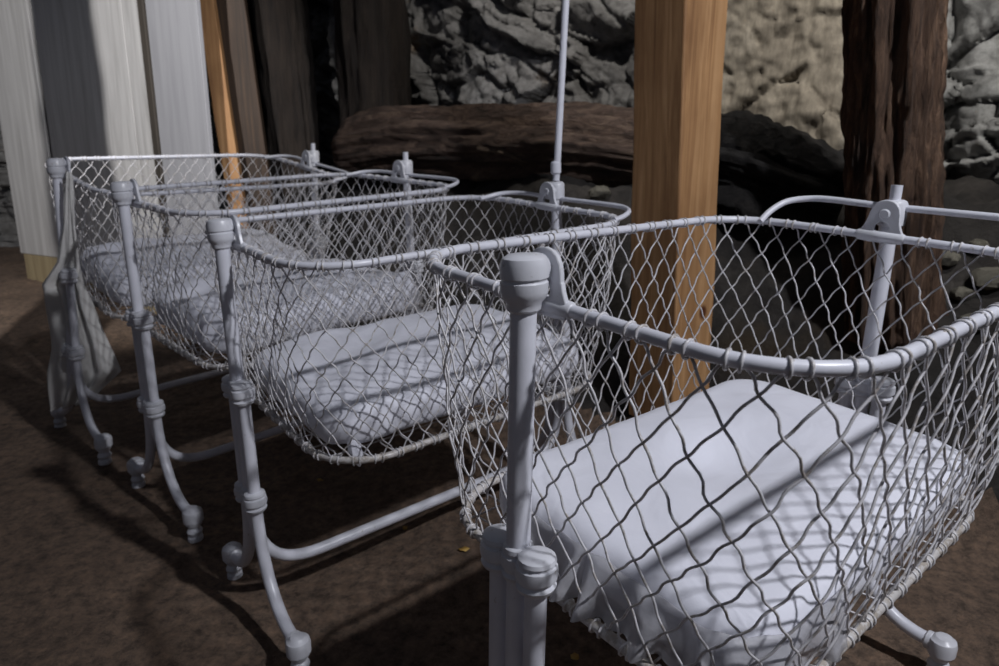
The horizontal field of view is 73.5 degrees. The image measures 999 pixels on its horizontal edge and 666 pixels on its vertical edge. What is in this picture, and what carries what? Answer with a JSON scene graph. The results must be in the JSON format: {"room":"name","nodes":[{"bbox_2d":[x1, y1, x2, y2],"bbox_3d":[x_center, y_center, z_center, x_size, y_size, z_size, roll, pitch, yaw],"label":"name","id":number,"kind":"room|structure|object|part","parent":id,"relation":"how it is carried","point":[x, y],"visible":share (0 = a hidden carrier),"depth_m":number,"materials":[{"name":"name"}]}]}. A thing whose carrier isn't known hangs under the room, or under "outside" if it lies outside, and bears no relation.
{"room":"nursery","nodes":[
{"label":"nursery","id":0,"kind":"room"},
{"bbox_2d":[0,0,162,280],"bbox_3d":[-2.682,-1.767,4.079,1.728,3.140,0.030,8,15,30],"label":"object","id":1,"kind":"structure","parent":0,"point":[73,83],"depth_m":4.12,"materials":[{"name":"white fabric"}]},
{"bbox_2d":[24,253,156,313],"bbox_3d":[-2.673,-0.228,4.435,1.698,0.500,0.031,8,15,30],"label":"baseboard","id":2,"kind":"structure","parent":1,"relation":"attached to","point":[38,267],"depth_m":4.71,"materials":[{"name":"brown wood"}]},
{"bbox_2d":[137,0,169,237],"bbox_3d":[-1.917,-1.541,3.653,0.050,3.380,0.042,8,15,30],"label":"trim","id":3,"kind":"structure","parent":1,"relation":"attached to","point":[141,6],"depth_m":3.69,"materials":[{"name":"wood"}]},
{"bbox_2d":[145,0,218,236],"bbox_3d":[-1.708,-1.526,3.528,0.426,3.350,0.031,8,15,30],"label":"wooden plank","id":4,"kind":"object","parent":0,"point":[175,30],"visible":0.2,"depth_m":3.57,"materials":[{"name":"grey wood"}]},
{"bbox_2d":[0,172,998,665],"bbox_3d":[-0.999,-0.149,2.739,10.400,1.184,7.800,0,13,0],"label":"floor","id":5,"kind":"structure","parent":0,"point":[96,569],"depth_m":2.14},
{"bbox_2d":[45,143,347,465],"bbox_3d":[-1.295,-0.246,2.933,0.783,1.168,1.205,12,18,41],"label":"crib","id":6,"kind":"object","parent":5,"relation":"on","point":[74,352],"visible":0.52,"depth_m":2.57,"materials":[{"name":"white metal"}]},
{"bbox_3d":[-1.718,0.056,2.614,0.206,0.586,0.057,8,15,29],"label":"leg","id":7,"kind":"part","parent":6,"relation":"part of","materials":[{"name":"white metal"}]},
{"bbox_2d":[42,172,120,410],"bbox_3d":[-1.604,-0.142,2.513,0.262,0.899,0.063,-1,13,-7],"label":"hanging cloth","id":8,"kind":"object","parent":6,"relation":"hanging from","point":[100,365],"visible":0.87,"depth_m":2.54,"materials":[{"name":"white fabric"}]},
{"bbox_3d":[-1.526,0.096,2.447,0.048,0.586,0.264,-10,17,-38],"label":"leg","id":9,"kind":"part","parent":6,"relation":"part of","materials":[{"name":"white metal"}]},
{"bbox_2d":[79,228,306,306],"bbox_3d":[-1.315,-0.308,2.935,0.555,0.238,0.842,12,18,41],"label":"mattress","id":10,"kind":"object","parent":6,"relation":"in","point":[115,252],"visible":0.41,"depth_m":2.71,"materials":[{"name":"white fabric"}]},
{"bbox_2d":[304,150,318,166],"bbox_3d":[-0.901,-0.837,3.212,0.058,0.079,0.076,12,18,41],"label":"socket","id":11,"kind":"object","parent":6,"relation":"attached to","point":[311,157],"depth_m":3.19,"materials":[{"name":"white metal"}]},
{"bbox_2d":[200,0,249,227],"bbox_3d":[-1.565,-1.543,3.666,0.315,2.980,0.107,0,13,0],"label":"timber post","id":12,"kind":"object","parent":5,"relation":"on","point":[213,44],"visible":0.43,"depth_m":3.68,"materials":[{"name":"brown wood"}]},
{"bbox_2d":[216,0,278,238],"bbox_3d":[-1.503,-1.665,3.781,0.392,2.794,0.081,0,13,0],"label":"wooden board","id":13,"kind":"object","parent":5,"relation":"on","point":[234,20],"visible":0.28,"depth_m":3.83,"materials":[{"name":"brown wood"}]},
{"bbox_2d":[247,0,321,211],"bbox_3d":[-1.382,-1.890,4.109,0.490,2.261,0.374,0,13,0],"label":"trunk","id":14,"kind":"object","parent":5,"relation":"on","point":[282,46],"visible":0.73,"depth_m":4.07,"materials":[{"name":"brown plant"}]},
{"bbox_2d":[106,152,464,543],"bbox_3d":[-0.738,-0.076,2.402,0.787,1.137,1.093,13,18,43],"label":"crib","id":15,"kind":"object","parent":5,"relation":"on","point":[141,321],"visible":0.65,"depth_m":2.06,"materials":[{"name":"white metal"}]},
{"bbox_3d":[-1.163,0.211,2.153,0.198,0.559,0.030,13,18,43],"label":"leg","id":16,"kind":"part","parent":15,"relation":"part of","materials":[{"name":"white metal"}]},
{"bbox_3d":[-0.987,0.252,1.983,0.241,0.559,0.030,13,18,43],"label":"leg","id":17,"kind":"part","parent":15,"relation":"part of","materials":[{"name":"white metal"}]},
{"bbox_2d":[154,258,418,353],"bbox_3d":[-0.740,-0.128,2.388,0.573,0.202,0.804,13,18,43],"label":"mattress","id":18,"kind":"object","parent":15,"relation":"in","point":[202,287],"visible":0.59,"depth_m":2.21,"materials":[{"name":"white fabric"}]},
{"bbox_2d":[396,160,412,178],"bbox_3d":[-0.376,-0.645,2.641,0.055,0.076,0.071,13,18,43],"label":"socket","id":19,"kind":"object","parent":15,"relation":"attached to","point":[404,168],"depth_m":2.62,"materials":[{"name":"white metal"}]},
{"bbox_3d":[-0.257,0.019,2.683,0.241,0.559,0.030,13,18,43],"label":"leg","id":20,"kind":"part","parent":15,"relation":"part of","materials":[{"name":"white metal"}]},
{"bbox_2d":[333,0,411,179],"bbox_3d":[-0.774,-1.905,3.919,0.490,2.137,0.463,0,13,0],"label":"trunk","id":21,"kind":"object","parent":5,"relation":"on","point":[372,43],"visible":0.54,"depth_m":3.84,"materials":[{"name":"brown plant"}]},
{"bbox_2d":[203,0,630,665],"bbox_3d":[-0.205,-0.523,1.708,1.077,2.377,0.739,-10,17,-37],"label":"crib","id":22,"kind":"object","parent":5,"relation":"on","point":[240,391],"visible":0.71,"depth_m":1.56,"materials":[{"name":"white metal"}]},
{"bbox_3d":[-0.660,0.368,1.672,0.034,0.533,0.192,-10,17,-37],"label":"leg","id":23,"kind":"part","parent":22,"relation":"part of","materials":[{"name":"white metal"}]},
{"bbox_3d":[-0.514,0.411,1.489,0.034,0.533,0.224,-10,17,-37],"label":"leg","id":24,"kind":"part","parent":22,"relation":"part of","materials":[{"name":"white metal"}]},
{"bbox_2d":[253,304,577,466],"bbox_3d":[-0.221,0.096,1.838,0.772,0.215,0.570,-10,17,-37],"label":"mattress","id":25,"kind":"object","parent":22,"relation":"in","point":[327,345],"visible":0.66,"depth_m":1.64,"materials":[{"name":"white fabric"}]},
{"bbox_3d":[0.120,0.167,2.246,0.034,0.533,0.192,-10,17,-37],"label":"leg","id":26,"kind":"part","parent":22,"relation":"part of","materials":[{"name":"white metal"}]},
{"bbox_2d":[544,181,564,204],"bbox_3d":[0.165,-0.422,2.026,0.068,0.072,0.052,-10,17,-37],"label":"socket","id":27,"kind":"object","parent":22,"relation":"attached to","point":[554,191],"depth_m":2.00,"materials":[{"name":"white metal"}]},
{"bbox_3d":[0.266,0.210,2.063,0.034,0.533,0.224,-10,17,-37],"label":"leg","id":28,"kind":"part","parent":22,"relation":"part of","materials":[{"name":"white metal"}]},
{"bbox_2d":[458,546,469,551],"bbox_3d":[-0.100,0.608,1.883,0.023,0.006,0.024,11,17,39],"label":"dry leaf","id":29,"kind":"object","parent":5,"relation":"on","point":[464,548],"visible":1,"depth_m":1.88,"materials":[{"name":"plant"}]},
{"bbox_2d":[331,101,633,186],"bbox_3d":[-0.040,-0.965,3.433,1.809,0.433,0.409,6,14,22],"label":"fallen log","id":30,"kind":"object","parent":5,"relation":"on","point":[481,141],"visible":0.84,"depth_m":3.29,"materials":[{"name":"brown wood"}]},
{"bbox_2d":[570,653,578,659],"bbox_3d":[0.169,0.725,1.500,0.018,0.006,0.024,0,13,0],"label":"dry leaf","id":31,"kind":"object","parent":5,"relation":"on","point":[574,656],"visible":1,"depth_m":1.50,"materials":[{"name":"plant"}]},
{"bbox_2d":[588,185,610,199],"bbox_3d":[0.453,-0.634,3.019,0.100,0.064,0.103,5,14,19],"label":"stone","id":32,"kind":"object","parent":5,"relation":"on","point":[602,192],"visible":1,"depth_m":2.98,"materials":[{"name":"grey stone"}]},
{"bbox_2d":[629,0,727,415],"bbox_3d":[0.572,-1.053,2.115,0.327,2.810,0.222,-9,16,-35],"label":"timber post","id":33,"kind":"object","parent":5,"relation":"on","point":[679,45],"visible":0.75,"depth_m":2.17,"materials":[{"name":"brown wood"}]},
{"bbox_2d":[426,185,998,665],"bbox_3d":[0.413,0.284,1.161,1.062,1.053,0.683,-10,17,-38],"label":"crib","id":34,"kind":"object","parent":5,"relation":"on","point":[523,575],"visible":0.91,"depth_m":0.84,"materials":[{"name":"white metal"}]},
{"bbox_3d":[-0.056,0.521,1.009,0.034,0.536,0.222,-10,16,-36],"label":"leg","id":35,"kind":"part","parent":34,"relation":"part of","materials":[{"name":"white metal"}]},
{"bbox_3d":[0.095,0.565,0.827,0.037,0.536,0.195,-10,17,-38],"label":"leg","id":36,"kind":"part","parent":34,"relation":"part of","materials":[{"name":"white metal"}]},
{"bbox_2d":[499,379,970,665],"bbox_3d":[0.408,0.265,1.126,0.832,0.146,0.524,-10,17,-38],"label":"mattress","id":37,"kind":"object","parent":34,"relation":"in","point":[754,430],"visible":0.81,"depth_m":0.97,"materials":[{"name":"white fabric"}]},
{"bbox_3d":[0.712,0.350,1.615,0.034,0.536,0.222,-10,16,-36],"label":"leg","id":38,"kind":"part","parent":34,"relation":"part of","materials":[{"name":"white metal"}]},
{"bbox_2d":[877,199,908,231],"bbox_3d":[0.789,-0.233,1.350,0.068,0.072,0.052,-10,17,-38],"label":"socket","id":39,"kind":"object","parent":34,"relation":"attached to","point":[891,213],"depth_m":1.33,"materials":[{"name":"white metal"}]},
{"bbox_3d":[0.862,0.393,1.433,0.037,0.536,0.195,-10,17,-38],"label":"leg","id":40,"kind":"part","parent":34,"relation":"part of","materials":[{"name":"white metal"}]},
{"bbox_2d":[717,110,844,239],"bbox_3d":[1.047,-0.621,2.675,0.680,0.544,0.440,6,14,22],"label":"fallen log","id":41,"kind":"object","parent":5,"relation":"on","point":[763,162],"visible":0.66,"depth_m":2.55,"materials":[{"name":"brown wood"}]},
{"bbox_2d":[840,0,948,349],"bbox_3d":[1.193,-1.226,2.024,0.631,2.594,0.377,0,13,0],"label":"trunk","id":42,"kind":"object","parent":5,"relation":"on","point":[895,52],"visible":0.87,"depth_m":2.07,"materials":[{"name":"brown plant"}]},
{"bbox_2d":[941,250,960,266],"bbox_3d":[1.533,-0.257,2.301,0.090,0.056,0.089,9,16,32],"label":"stone","id":43,"kind":"object","parent":5,"relation":"on","point":[949,259],"visible":0.52,"depth_m":2.27,"materials":[{"name":"grey stone"}]},
{"bbox_2d":[949,286,975,300],"bbox_3d":[1.555,-0.130,2.243,0.080,0.052,0.080,6,15,25],"label":"stone","id":44,"kind":"object","parent":5,"relation":"on","point":[958,293],"visible":0.91,"depth_m":2.22,"materials":[{"name":"grey stone"}]},
{"bbox_2d":[959,313,989,331],"bbox_3d":[1.548,-0.034,2.177,0.092,0.060,0.088,-8,16,-32],"label":"stone","id":45,"kind":"object","parent":5,"relation":"on","point":[967,314],"visible":0.16,"depth_m":2.18,"materials":[{"name":"grey stone"}]},
{"bbox_2d":[967,239,989,246],"bbox_3d":[1.627,-0.297,2.271,0.065,0.046,0.062,-4,14,-16],"label":"stone","id":46,"kind":"object","parent":5,"relation":"on","point":[980,242],"visible":0.47,"depth_m":2.25,"materials":[{"name":"grey stone"}]},
{"bbox_2d":[969,267,998,289],"bbox_3d":[1.624,-0.179,2.210,0.124,0.079,0.123,4,14,17],"label":"stone","id":47,"kind":"object","parent":5,"relation":"on","point":[981,276],"visible":0.89,"depth_m":2.18,"materials":[{"name":"grey stone"}]},
{"bbox_2d":[0,0,998,246],"bbox_3d":[-0.321,-1.502,3.341,13.388,3.100,2.334,11,17,40],"label":"wall","id":48,"kind":"structure","parent":0,"point":[783,59],"depth_m":3.52,"materials":[{"name":"grey stone"}]}
]}

